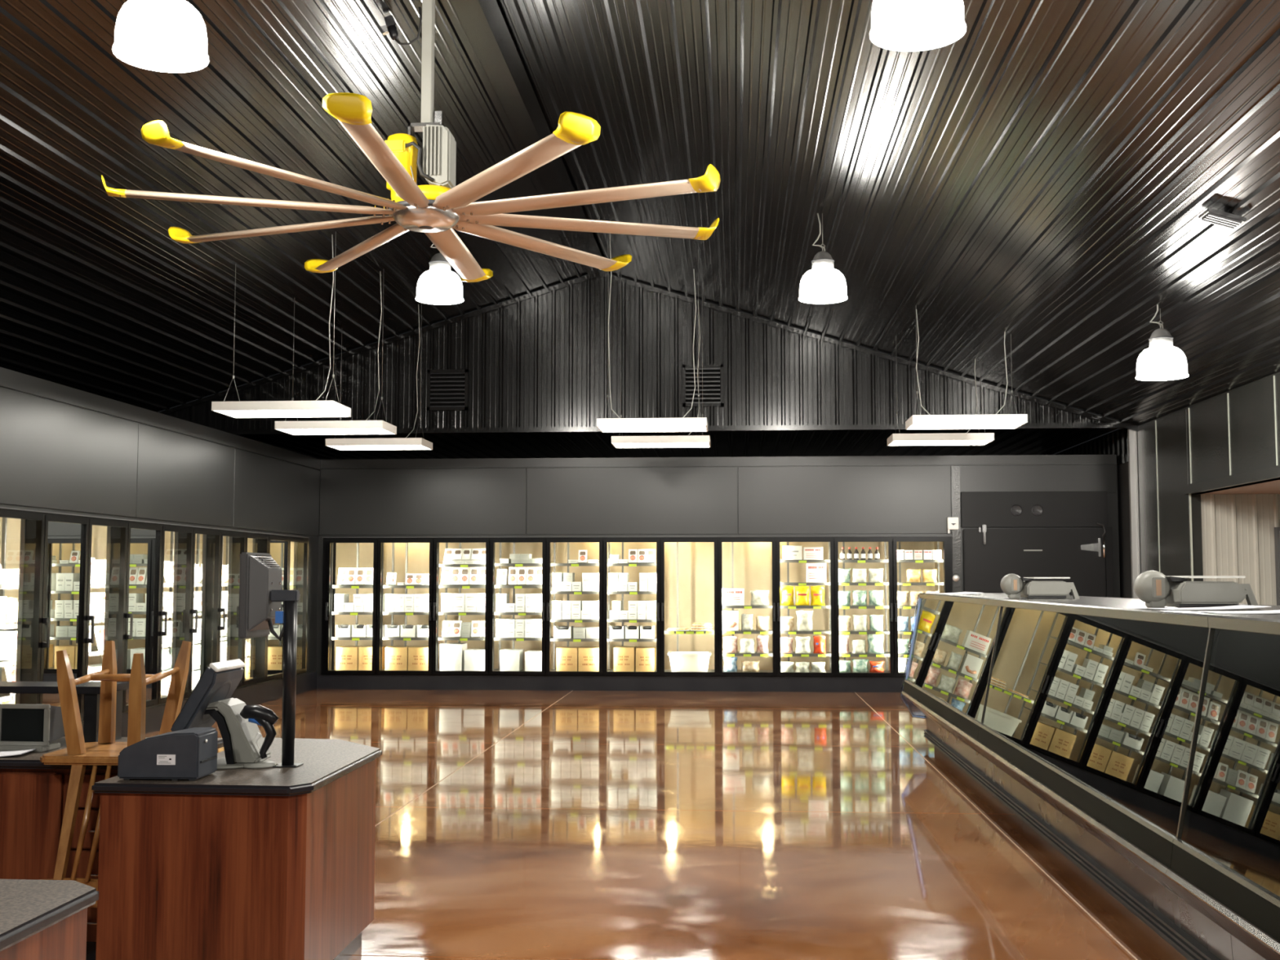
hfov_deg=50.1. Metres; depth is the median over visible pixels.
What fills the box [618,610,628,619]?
carton
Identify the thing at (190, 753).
receipt printer
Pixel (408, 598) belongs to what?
carton
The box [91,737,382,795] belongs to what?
countertop
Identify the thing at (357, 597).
carton
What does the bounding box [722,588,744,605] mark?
printed box
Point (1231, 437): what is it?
wall
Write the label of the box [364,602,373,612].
carton
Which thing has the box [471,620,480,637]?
printed box
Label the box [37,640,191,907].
wooden chair
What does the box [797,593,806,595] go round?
print
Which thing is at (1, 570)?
tray
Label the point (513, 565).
shelving
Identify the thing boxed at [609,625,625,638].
carton
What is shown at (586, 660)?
print
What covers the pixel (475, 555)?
printed box
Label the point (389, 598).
carton
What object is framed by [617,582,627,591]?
carton
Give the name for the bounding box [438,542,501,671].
shelving
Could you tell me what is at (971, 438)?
troffer
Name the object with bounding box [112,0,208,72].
lamp
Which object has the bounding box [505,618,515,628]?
carton
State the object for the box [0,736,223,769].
countertop
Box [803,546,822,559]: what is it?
printed box
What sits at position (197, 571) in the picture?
bag
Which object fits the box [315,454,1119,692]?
wall
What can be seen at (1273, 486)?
ceiling
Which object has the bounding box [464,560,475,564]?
carton
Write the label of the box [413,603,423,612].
carton
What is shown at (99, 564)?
carton
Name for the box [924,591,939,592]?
bag
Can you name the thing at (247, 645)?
bag
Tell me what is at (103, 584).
shelving
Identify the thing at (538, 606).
carton
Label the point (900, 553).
printed box
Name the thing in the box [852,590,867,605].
bag
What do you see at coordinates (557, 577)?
carton
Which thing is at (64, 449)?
wall
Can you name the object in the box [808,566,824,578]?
print
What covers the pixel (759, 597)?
bag
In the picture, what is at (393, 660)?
print
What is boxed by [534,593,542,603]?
carton
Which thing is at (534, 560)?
carton
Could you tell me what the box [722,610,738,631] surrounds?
food box
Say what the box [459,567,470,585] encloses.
printed box
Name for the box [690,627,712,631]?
pizza
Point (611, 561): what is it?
carton
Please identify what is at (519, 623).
carton
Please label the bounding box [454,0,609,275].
ceiling beam
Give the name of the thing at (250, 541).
wall
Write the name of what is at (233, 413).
diffuser
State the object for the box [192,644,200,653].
carton
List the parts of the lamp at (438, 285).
lamp shade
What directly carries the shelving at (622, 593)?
on the floor
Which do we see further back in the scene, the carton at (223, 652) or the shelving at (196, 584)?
the carton at (223, 652)
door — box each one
[960,491,1114,597]
[1274,527,1279,605]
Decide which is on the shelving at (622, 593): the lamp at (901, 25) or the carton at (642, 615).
the carton at (642, 615)
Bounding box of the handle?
[952,574,959,582]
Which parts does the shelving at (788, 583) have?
post, shelf, shelf, shelf, shelf, shelf, shelf, post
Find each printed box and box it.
[0,630,17,660]
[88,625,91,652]
[89,592,105,618]
[90,557,94,583]
[164,561,173,583]
[168,561,173,583]
[168,591,173,613]
[195,591,201,612]
[337,568,347,585]
[346,568,356,585]
[355,568,365,585]
[364,568,373,585]
[386,573,396,585]
[404,573,414,585]
[413,573,424,585]
[423,573,429,585]
[440,567,451,585]
[441,620,452,637]
[444,548,453,560]
[450,567,461,585]
[451,620,462,637]
[453,548,462,560]
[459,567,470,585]
[462,548,471,560]
[469,567,479,585]
[471,548,480,560]
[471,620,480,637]
[478,567,485,585]
[480,548,485,560]
[480,620,484,637]
[496,568,507,585]
[507,567,517,585]
[516,567,526,585]
[525,567,535,585]
[534,567,542,585]
[577,550,587,563]
[628,549,637,563]
[637,549,646,563]
[646,549,655,563]
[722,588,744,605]
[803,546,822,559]
[806,563,826,582]
[897,550,903,559]
[903,550,913,559]
[912,550,922,559]
[922,550,932,559]
[932,550,942,559]
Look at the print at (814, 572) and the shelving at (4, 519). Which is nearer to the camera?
the shelving at (4, 519)
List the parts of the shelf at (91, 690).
leg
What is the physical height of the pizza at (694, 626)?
0.032 m
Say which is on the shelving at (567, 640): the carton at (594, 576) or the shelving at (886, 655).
the carton at (594, 576)
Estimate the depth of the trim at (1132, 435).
17.15 m
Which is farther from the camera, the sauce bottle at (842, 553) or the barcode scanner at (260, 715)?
the sauce bottle at (842, 553)
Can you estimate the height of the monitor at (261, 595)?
0.795 m
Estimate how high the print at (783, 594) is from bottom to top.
0.027 m
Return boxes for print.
[339,655,352,664]
[362,655,372,664]
[389,655,401,664]
[412,655,425,664]
[560,656,572,665]
[582,656,594,665]
[617,656,629,665]
[639,656,649,665]
[724,591,742,602]
[782,593,791,595]
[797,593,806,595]
[804,549,821,557]
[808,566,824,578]
[813,593,822,595]
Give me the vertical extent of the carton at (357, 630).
0.169 m
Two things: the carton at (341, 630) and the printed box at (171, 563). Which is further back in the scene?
the carton at (341, 630)
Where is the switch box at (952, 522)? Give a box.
[946,517,958,533]
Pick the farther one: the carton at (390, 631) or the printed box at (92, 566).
the carton at (390, 631)
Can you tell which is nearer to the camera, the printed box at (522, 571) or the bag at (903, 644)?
the bag at (903, 644)
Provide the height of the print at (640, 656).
0.119 m
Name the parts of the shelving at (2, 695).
shelf, shelf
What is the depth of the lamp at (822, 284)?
11.87 m
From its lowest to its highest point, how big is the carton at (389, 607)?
0.125 m
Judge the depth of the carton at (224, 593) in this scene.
15.98 m
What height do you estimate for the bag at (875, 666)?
0.150 m
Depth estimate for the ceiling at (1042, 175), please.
10.66 m
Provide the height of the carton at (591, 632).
0.150 m
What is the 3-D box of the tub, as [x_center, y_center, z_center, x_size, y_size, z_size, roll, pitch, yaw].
[0.679,2.475,18.647,0.580,0.250,0.430,0,-4,4]
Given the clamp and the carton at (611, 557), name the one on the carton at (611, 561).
the carton at (611, 557)
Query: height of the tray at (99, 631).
0.228 m
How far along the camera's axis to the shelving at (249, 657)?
16.80 m
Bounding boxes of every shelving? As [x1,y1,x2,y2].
[0,517,102,681]
[0,584,15,702]
[0,584,18,700]
[90,583,105,681]
[91,583,170,697]
[160,582,199,696]
[168,531,225,690]
[195,533,247,679]
[200,536,251,679]
[225,536,290,617]
[331,542,394,670]
[382,542,448,671]
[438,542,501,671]
[493,542,555,671]
[550,542,609,671]
[607,542,656,671]
[664,542,714,671]
[722,542,773,672]
[779,542,831,672]
[838,542,889,672]
[888,542,943,671]
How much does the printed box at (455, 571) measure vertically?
0.250 m
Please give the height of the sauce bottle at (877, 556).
0.170 m
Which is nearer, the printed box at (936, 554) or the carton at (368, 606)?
the printed box at (936, 554)
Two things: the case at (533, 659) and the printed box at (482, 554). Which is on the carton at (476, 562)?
the printed box at (482, 554)
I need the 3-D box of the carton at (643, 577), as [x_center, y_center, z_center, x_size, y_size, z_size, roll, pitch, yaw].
[0.055,1.395,18.686,0.116,0.250,0.246,0,-4,3]
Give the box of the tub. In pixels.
[667,651,711,671]
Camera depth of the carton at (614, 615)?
18.56 m
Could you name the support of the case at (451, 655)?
on the shelving at (460, 587)
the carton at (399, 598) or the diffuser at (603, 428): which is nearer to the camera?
the diffuser at (603, 428)
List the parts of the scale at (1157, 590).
platter, leg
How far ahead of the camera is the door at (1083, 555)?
17.95 m
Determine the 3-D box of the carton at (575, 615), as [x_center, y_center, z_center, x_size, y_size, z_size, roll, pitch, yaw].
[-0.861,1.844,18.719,0.129,0.120,0.246,0,-4,4]
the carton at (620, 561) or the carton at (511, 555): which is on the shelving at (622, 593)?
the carton at (620, 561)
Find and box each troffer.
[211,231,351,417]
[274,271,396,435]
[325,302,432,450]
[596,233,707,432]
[611,315,711,448]
[887,335,994,445]
[905,309,1027,429]
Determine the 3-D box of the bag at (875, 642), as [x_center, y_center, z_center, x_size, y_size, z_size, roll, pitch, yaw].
[3.159,2.193,18.348,0.166,0.270,0.173,4,-6,-43]
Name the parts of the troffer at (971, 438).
cord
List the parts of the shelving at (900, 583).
shelf, post, shelf, shelf, shelf, shelf, post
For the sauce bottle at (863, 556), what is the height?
0.170 m
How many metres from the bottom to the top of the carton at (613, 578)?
0.250 m
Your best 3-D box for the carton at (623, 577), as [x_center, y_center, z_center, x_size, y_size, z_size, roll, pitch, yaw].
[-0.223,1.333,18.708,0.126,0.125,0.246,0,-4,4]
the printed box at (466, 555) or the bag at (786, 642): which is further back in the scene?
the printed box at (466, 555)
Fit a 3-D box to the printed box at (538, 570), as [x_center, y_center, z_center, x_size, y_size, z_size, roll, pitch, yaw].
[-1.371,1.317,18.724,0.117,0.250,0.117,0,-4,4]
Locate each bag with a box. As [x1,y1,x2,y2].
[5,596,18,623]
[161,648,171,670]
[194,563,202,582]
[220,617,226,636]
[222,564,228,582]
[244,639,250,657]
[247,638,250,656]
[722,635,737,653]
[723,657,737,671]
[739,638,755,653]
[741,613,753,631]
[741,660,759,671]
[750,590,768,605]
[755,616,768,631]
[756,635,768,653]
[780,585,794,605]
[780,616,794,631]
[780,636,793,653]
[780,661,794,671]
[795,585,809,605]
[795,609,813,631]
[795,635,810,653]
[795,662,809,672]
[810,585,825,605]
[810,662,825,672]
[813,635,826,653]
[838,568,850,582]
[838,591,850,605]
[839,615,851,631]
[839,635,849,653]
[839,660,851,672]
[851,568,866,582]
[851,639,866,653]
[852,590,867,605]
[852,614,867,631]
[852,658,868,672]
[866,634,884,653]
[867,568,883,582]
[868,590,883,605]
[869,614,883,631]
[869,661,884,672]
[897,591,908,605]
[897,616,909,631]
[897,639,909,653]
[897,657,909,672]
[906,568,920,582]
[909,591,924,605]
[910,616,915,631]
[922,568,937,582]
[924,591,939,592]
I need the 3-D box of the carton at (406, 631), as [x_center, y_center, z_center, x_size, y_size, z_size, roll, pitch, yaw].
[-3.170,2.081,18.867,0.205,0.169,0.266,0,-4,4]
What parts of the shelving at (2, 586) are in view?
shelf, shelf, shelf, shelf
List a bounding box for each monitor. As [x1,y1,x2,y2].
[0,703,64,751]
[238,551,303,767]
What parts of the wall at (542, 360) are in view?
panel, panel, panel, panel, panel, panel, panel, panel, panel, panel, panel, panel, panel, panel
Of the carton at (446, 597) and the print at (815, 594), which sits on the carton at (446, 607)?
the carton at (446, 597)
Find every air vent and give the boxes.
[426,368,468,410]
[682,364,724,406]
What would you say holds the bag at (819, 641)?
on the shelving at (788, 583)
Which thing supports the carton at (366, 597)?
on the carton at (368, 606)
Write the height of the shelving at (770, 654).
2.100 m
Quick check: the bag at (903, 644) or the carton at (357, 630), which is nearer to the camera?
the bag at (903, 644)
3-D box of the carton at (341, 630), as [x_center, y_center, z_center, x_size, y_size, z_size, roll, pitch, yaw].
[-4.072,2.086,18.936,0.205,0.169,0.266,0,-4,5]
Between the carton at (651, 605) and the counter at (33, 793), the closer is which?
the counter at (33, 793)
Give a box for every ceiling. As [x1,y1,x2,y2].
[0,0,1279,425]
[237,418,1124,459]
[1193,477,1279,494]
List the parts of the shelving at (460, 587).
post, shelf, shelf, shelf, shelf, post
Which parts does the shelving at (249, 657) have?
post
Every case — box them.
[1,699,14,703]
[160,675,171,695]
[244,660,253,679]
[335,645,364,670]
[358,645,386,670]
[385,646,410,670]
[408,646,428,670]
[440,643,466,671]
[463,648,484,671]
[499,648,523,671]
[524,650,542,671]
[555,646,580,671]
[577,646,599,671]
[613,646,635,671]
[635,647,655,671]
[899,592,1137,820]
[974,599,1279,959]
[1164,614,1279,959]
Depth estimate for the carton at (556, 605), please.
18.62 m
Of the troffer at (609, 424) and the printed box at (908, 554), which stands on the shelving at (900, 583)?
the printed box at (908, 554)
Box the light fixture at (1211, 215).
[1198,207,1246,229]
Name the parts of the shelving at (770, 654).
post, shelf, shelf, shelf, shelf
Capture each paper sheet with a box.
[0,748,35,756]
[937,591,983,594]
[1151,604,1271,610]
[1204,609,1279,613]
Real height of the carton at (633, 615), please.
0.120 m
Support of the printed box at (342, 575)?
on the shelving at (357, 587)
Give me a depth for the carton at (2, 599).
11.03 m
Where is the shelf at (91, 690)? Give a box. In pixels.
[0,681,128,742]
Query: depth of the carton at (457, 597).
18.72 m
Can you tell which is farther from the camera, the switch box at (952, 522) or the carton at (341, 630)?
the carton at (341, 630)
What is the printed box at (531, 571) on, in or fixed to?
on the shelving at (513, 565)
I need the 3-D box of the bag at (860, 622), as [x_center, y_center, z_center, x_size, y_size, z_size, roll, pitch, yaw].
[2.963,1.921,18.385,0.161,0.219,0.159,3,-5,-38]
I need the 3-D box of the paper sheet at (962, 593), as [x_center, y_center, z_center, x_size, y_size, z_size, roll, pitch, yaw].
[2.642,0.943,11.406,0.280,0.015,0.800,0,-4,3]
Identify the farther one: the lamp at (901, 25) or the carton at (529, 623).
the carton at (529, 623)
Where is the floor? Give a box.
[145,666,1187,959]
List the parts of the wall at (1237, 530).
panel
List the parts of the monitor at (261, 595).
arm, plate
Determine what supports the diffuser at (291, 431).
attached to the troffer at (323, 427)
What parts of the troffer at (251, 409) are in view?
cord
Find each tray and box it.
[0,564,4,584]
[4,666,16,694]
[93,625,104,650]
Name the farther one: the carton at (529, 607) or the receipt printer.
the carton at (529, 607)
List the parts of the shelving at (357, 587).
shelf, shelf, post, shelf, post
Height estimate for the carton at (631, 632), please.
0.172 m
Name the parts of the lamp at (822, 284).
cord, lamp shade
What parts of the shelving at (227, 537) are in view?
post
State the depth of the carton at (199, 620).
15.19 m
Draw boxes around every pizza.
[666,627,689,631]
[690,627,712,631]
[691,625,712,627]
[692,622,711,625]
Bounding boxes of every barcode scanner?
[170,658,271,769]
[240,704,279,768]
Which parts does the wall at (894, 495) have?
panel, kick plate, panel, panel, panel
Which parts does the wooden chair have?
crest rail, post, leg, seat, leg, leg, leg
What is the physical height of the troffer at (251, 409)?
1.764 m
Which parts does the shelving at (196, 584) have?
shelf, shelf, shelf, shelf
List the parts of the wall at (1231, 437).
panel, panel, panel, panel, header trim, panel, panel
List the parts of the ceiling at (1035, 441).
panel, panel, panel, panel, panel, panel, panel, panel, panel, panel, panel, panel, panel, panel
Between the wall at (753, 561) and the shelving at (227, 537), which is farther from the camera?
the wall at (753, 561)
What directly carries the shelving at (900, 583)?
on the floor
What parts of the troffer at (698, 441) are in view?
cord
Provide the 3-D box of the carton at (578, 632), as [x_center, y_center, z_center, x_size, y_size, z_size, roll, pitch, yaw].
[-0.814,2.088,18.694,0.171,0.150,0.246,0,-4,4]
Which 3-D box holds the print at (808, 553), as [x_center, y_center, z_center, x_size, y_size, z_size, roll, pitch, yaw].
[2.333,0.988,18.434,0.213,0.109,0.003,0,-4,5]
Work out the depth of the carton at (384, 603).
18.86 m
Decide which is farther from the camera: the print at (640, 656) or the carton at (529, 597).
the carton at (529, 597)
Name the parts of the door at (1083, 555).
name plate, head panel, door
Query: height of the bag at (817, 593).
0.269 m
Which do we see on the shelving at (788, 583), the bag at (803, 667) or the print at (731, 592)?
the bag at (803, 667)
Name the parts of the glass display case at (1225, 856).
glass rail, glass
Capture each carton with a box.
[0,596,6,608]
[2,568,19,584]
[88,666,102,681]
[89,604,94,615]
[93,569,106,583]
[94,560,106,569]
[162,621,172,630]
[162,630,172,643]
[191,670,199,689]
[192,627,201,639]
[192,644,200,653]
[192,653,200,665]
[193,618,201,627]
[220,640,226,649]
[220,649,226,661]
[221,591,227,599]
[221,599,227,610]
[334,594,349,602]
[334,602,344,612]
[335,624,354,637]
[344,602,354,612]
[351,624,368,637]
[353,594,362,602]
[354,602,364,612]
[362,594,372,602]
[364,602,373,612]
[366,624,386,637]
[372,594,385,602]
[382,602,385,612]
[384,624,403,637]
[385,594,395,603]
[385,602,395,612]
[394,603,404,612]
[395,594,404,603]
[400,624,419,637]
[404,594,413,603]
[404,603,413,612]
[413,594,423,603]
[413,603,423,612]
[416,624,428,637]
[423,594,429,603]
[423,603,428,612]
[440,593,453,603]
[440,603,453,612]
[443,560,453,564]
[453,560,464,564]
[453,593,465,603]
[453,603,465,612]
[461,630,471,637]
[462,622,471,630]
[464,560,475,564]
[464,593,476,603]
[464,603,476,612]
[475,560,485,564]
[476,593,485,603]
[476,603,485,612]
[495,618,505,628]
[496,593,509,603]
[496,603,506,612]
[496,628,505,637]
[500,558,511,563]
[505,603,515,612]
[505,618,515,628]
[505,628,515,637]
[509,553,519,558]
[511,558,521,563]
[515,593,524,603]
[515,603,524,612]
[515,618,524,628]
[515,628,524,637]
[519,553,532,558]
[521,558,532,563]
[524,593,534,603]
[524,603,534,612]
[524,618,534,628]
[524,628,534,637]
[531,558,542,563]
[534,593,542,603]
[534,603,542,612]
[534,618,542,628]
[534,628,542,637]
[551,573,563,582]
[551,582,562,591]
[551,600,561,610]
[551,610,561,619]
[553,626,573,638]
[561,582,571,591]
[561,600,571,610]
[561,610,571,619]
[563,573,574,582]
[568,560,577,563]
[571,582,582,591]
[571,600,582,610]
[571,610,581,619]
[573,626,586,638]
[581,610,591,619]
[582,573,591,591]
[582,600,591,610]
[586,626,599,638]
[587,560,599,563]
[590,610,599,619]
[591,573,599,591]
[591,600,599,610]
[608,559,618,563]
[608,573,618,591]
[609,555,620,559]
[609,609,618,619]
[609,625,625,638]
[612,600,622,610]
[617,559,628,563]
[617,573,629,582]
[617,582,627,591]
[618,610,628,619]
[625,625,639,638]
[627,582,638,591]
[627,610,637,619]
[628,600,637,610]
[637,600,646,610]
[637,610,646,619]
[639,573,648,591]
[640,625,654,639]
[646,600,656,610]
[646,610,656,619]
[648,573,656,591]
[782,546,802,559]
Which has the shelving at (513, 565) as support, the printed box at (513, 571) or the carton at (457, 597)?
the printed box at (513, 571)
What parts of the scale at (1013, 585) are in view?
platter, leg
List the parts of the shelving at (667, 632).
post, shelf, shelf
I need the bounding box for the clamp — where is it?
[380,6,422,44]
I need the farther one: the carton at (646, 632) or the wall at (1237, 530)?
the carton at (646, 632)
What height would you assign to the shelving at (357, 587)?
2.100 m
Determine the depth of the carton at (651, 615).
18.52 m
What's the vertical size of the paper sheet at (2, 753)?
0.015 m
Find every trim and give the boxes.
[158,272,599,414]
[217,422,1137,435]
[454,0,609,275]
[599,272,1137,431]
[1127,429,1140,599]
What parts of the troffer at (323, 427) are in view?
cord, cord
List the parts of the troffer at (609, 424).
cord, cord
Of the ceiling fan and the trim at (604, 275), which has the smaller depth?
the ceiling fan
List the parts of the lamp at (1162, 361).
cord, lamp shade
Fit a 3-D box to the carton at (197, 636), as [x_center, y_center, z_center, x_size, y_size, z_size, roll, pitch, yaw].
[-4.974,1.697,15.106,0.246,0.130,0.156,0,-4,4]
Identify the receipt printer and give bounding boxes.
[117,727,217,780]
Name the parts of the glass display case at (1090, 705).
glass rail, glass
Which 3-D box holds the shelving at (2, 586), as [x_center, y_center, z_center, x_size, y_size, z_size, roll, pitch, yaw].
[-5.453,1.221,10.806,0.664,2.100,0.760,0,-4,4]
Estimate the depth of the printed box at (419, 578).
18.80 m
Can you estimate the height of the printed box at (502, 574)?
0.221 m
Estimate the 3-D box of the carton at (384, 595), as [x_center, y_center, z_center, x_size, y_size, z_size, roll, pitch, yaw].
[-3.606,1.637,18.923,0.131,0.120,0.246,0,-4,4]
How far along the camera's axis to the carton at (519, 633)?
18.63 m
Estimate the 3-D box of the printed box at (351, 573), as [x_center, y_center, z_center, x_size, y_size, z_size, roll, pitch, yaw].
[-3.986,1.335,18.901,0.119,0.240,0.114,0,-4,4]
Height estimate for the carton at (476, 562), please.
0.045 m
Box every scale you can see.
[1000,573,1079,598]
[1133,570,1258,608]
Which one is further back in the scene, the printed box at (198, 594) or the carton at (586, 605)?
the carton at (586, 605)
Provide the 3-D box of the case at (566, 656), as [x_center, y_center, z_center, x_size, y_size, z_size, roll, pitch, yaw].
[-0.982,2.449,18.729,0.285,0.314,0.347,0,-4,4]
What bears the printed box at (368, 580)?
on the shelving at (357, 587)
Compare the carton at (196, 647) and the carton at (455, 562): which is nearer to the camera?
the carton at (196, 647)
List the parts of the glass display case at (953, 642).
panel, glass rail, glass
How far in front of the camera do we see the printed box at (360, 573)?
18.87 m
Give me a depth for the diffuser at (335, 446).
16.51 m
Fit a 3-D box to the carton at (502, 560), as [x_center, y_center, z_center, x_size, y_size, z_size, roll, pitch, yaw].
[-1.845,1.118,18.836,0.121,0.065,0.246,0,-4,5]
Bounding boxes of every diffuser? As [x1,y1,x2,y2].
[217,409,346,417]
[280,428,392,434]
[330,444,428,449]
[600,426,706,431]
[613,442,708,447]
[889,440,991,444]
[908,422,1022,428]
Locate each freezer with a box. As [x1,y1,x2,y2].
[0,506,309,720]
[320,535,952,677]
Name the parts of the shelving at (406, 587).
shelf, post, shelf, shelf, post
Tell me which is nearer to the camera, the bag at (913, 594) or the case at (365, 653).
the bag at (913, 594)
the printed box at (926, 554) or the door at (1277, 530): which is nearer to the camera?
the door at (1277, 530)
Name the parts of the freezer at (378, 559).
handle, door, door, handle, handle, door, door, handle, handle, door, door, handle, handle, door, door, handle, handle, door, door, handle, handle, door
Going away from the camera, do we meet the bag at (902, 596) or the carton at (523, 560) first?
the bag at (902, 596)
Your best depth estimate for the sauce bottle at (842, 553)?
18.41 m
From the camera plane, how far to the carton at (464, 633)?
18.68 m
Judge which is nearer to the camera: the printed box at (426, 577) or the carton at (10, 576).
the carton at (10, 576)
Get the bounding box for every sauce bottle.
[840,546,844,559]
[846,546,852,559]
[853,546,858,559]
[860,546,866,559]
[867,546,872,559]
[874,546,879,559]
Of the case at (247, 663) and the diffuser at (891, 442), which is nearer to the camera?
the diffuser at (891, 442)
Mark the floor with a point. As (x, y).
(510, 824)
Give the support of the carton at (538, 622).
on the carton at (538, 632)
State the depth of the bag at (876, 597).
18.36 m
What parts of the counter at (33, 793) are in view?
door, drawer, drawer, drawer, drawer, handle, handle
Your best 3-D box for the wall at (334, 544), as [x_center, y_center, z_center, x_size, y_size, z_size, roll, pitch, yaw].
[-0.143,1.394,23.076,13.600,3.530,0.100,0,-4,4]
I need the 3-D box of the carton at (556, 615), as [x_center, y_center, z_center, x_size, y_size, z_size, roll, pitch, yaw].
[-1.125,1.845,18.732,0.129,0.120,0.246,0,-4,4]
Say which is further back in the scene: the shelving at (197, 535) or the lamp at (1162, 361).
the shelving at (197, 535)
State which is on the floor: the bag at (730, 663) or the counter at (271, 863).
the counter at (271, 863)
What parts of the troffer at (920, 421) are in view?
cord, cord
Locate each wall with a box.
[0,367,320,737]
[0,517,202,681]
[162,274,1119,429]
[200,534,293,639]
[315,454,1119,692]
[331,542,336,666]
[333,542,934,671]
[934,542,943,592]
[1054,428,1132,598]
[1137,371,1279,581]
[1200,493,1279,605]
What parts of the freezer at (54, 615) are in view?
door, handle, glass pane, door, handle, door, handle, glass pane, door, handle, door, handle, door, handle, door, door, glass pane, door, door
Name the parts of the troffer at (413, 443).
cord, cord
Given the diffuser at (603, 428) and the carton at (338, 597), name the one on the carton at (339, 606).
the carton at (338, 597)
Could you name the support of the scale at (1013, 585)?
on the glass display case at (953, 642)
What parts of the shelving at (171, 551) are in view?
post, shelf, shelf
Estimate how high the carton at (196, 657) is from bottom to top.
0.130 m
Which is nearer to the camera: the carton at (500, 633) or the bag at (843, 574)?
the bag at (843, 574)
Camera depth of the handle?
18.02 m
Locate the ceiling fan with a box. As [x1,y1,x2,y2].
[101,0,720,282]
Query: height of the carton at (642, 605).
0.130 m
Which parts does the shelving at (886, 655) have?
post, shelf, shelf, shelf, shelf, shelf, shelf, post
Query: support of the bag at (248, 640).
on the shelving at (249, 657)
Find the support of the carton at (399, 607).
on the shelving at (406, 587)
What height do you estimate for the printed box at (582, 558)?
0.183 m
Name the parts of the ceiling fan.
blade, blade, blade, blade, blade, motor, rotor plate, mount plate, down rod, blade, blade, blade, blade, blade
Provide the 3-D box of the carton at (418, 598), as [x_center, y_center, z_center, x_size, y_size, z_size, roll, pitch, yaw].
[-3.028,1.634,18.883,0.131,0.120,0.246,0,-4,4]
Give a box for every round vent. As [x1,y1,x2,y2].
[1010,504,1022,515]
[1031,504,1043,515]
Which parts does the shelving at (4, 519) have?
post, shelf, shelf, shelf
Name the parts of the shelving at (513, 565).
post, shelf, shelf, shelf, shelf, post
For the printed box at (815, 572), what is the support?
on the shelving at (788, 583)
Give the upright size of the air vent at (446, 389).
0.530 m
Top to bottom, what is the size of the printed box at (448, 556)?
0.168 m
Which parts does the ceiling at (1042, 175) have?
panel, panel, panel, panel, panel, panel, panel, panel, panel, panel, panel, panel, panel, panel, panel, panel, panel, panel, panel, panel, panel, panel, panel, panel, panel, panel, panel, panel, panel, panel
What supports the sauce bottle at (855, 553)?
on the shelving at (886, 655)
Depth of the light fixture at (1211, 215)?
9.14 m
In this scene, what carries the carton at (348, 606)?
on the shelving at (357, 587)
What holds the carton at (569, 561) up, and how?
on the shelving at (567, 640)
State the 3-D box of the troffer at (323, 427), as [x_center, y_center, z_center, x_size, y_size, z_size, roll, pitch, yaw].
[-3.268,-1.403,14.803,1.160,1.772,0.600,0,-4,4]
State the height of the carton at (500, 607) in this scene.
0.120 m
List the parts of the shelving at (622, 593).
post, shelf, shelf, shelf, shelf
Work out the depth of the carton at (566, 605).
18.62 m
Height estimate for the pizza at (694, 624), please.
0.032 m
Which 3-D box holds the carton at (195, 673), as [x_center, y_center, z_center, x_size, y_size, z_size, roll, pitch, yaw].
[-4.971,2.201,15.068,0.246,0.200,0.156,0,-4,3]
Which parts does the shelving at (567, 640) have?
post, shelf, shelf, shelf, shelf, post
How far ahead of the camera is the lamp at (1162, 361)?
11.61 m
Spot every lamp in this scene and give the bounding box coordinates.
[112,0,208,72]
[415,243,463,304]
[798,213,847,303]
[869,0,966,51]
[1135,304,1188,381]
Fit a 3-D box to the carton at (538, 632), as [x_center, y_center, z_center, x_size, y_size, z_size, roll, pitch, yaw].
[-1.366,2.093,18.734,0.129,0.125,0.246,0,-4,4]
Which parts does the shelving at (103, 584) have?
shelf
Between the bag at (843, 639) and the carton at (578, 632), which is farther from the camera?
the carton at (578, 632)
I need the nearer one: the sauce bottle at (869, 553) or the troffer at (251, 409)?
the troffer at (251, 409)
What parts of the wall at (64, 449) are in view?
panel, panel, kick plate, panel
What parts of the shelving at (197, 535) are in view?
post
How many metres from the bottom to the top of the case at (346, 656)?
0.314 m
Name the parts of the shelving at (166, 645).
shelf, shelf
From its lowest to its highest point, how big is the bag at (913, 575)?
0.180 m
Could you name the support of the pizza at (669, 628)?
on the shelving at (667, 632)
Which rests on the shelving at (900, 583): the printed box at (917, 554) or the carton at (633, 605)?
the printed box at (917, 554)
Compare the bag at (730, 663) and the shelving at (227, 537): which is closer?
the shelving at (227, 537)
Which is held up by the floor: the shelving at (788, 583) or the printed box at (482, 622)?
the shelving at (788, 583)
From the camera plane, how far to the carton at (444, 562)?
18.78 m
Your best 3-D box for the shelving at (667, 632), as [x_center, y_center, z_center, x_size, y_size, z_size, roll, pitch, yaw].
[0.711,1.799,18.783,0.760,2.100,0.664,0,-4,4]
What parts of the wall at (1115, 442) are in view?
panel, panel, panel, panel, panel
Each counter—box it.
[0,736,223,959]
[0,879,98,959]
[91,737,382,959]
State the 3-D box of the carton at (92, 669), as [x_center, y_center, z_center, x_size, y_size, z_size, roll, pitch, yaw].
[-5.137,1.810,12.786,0.246,0.130,0.156,0,-4,3]

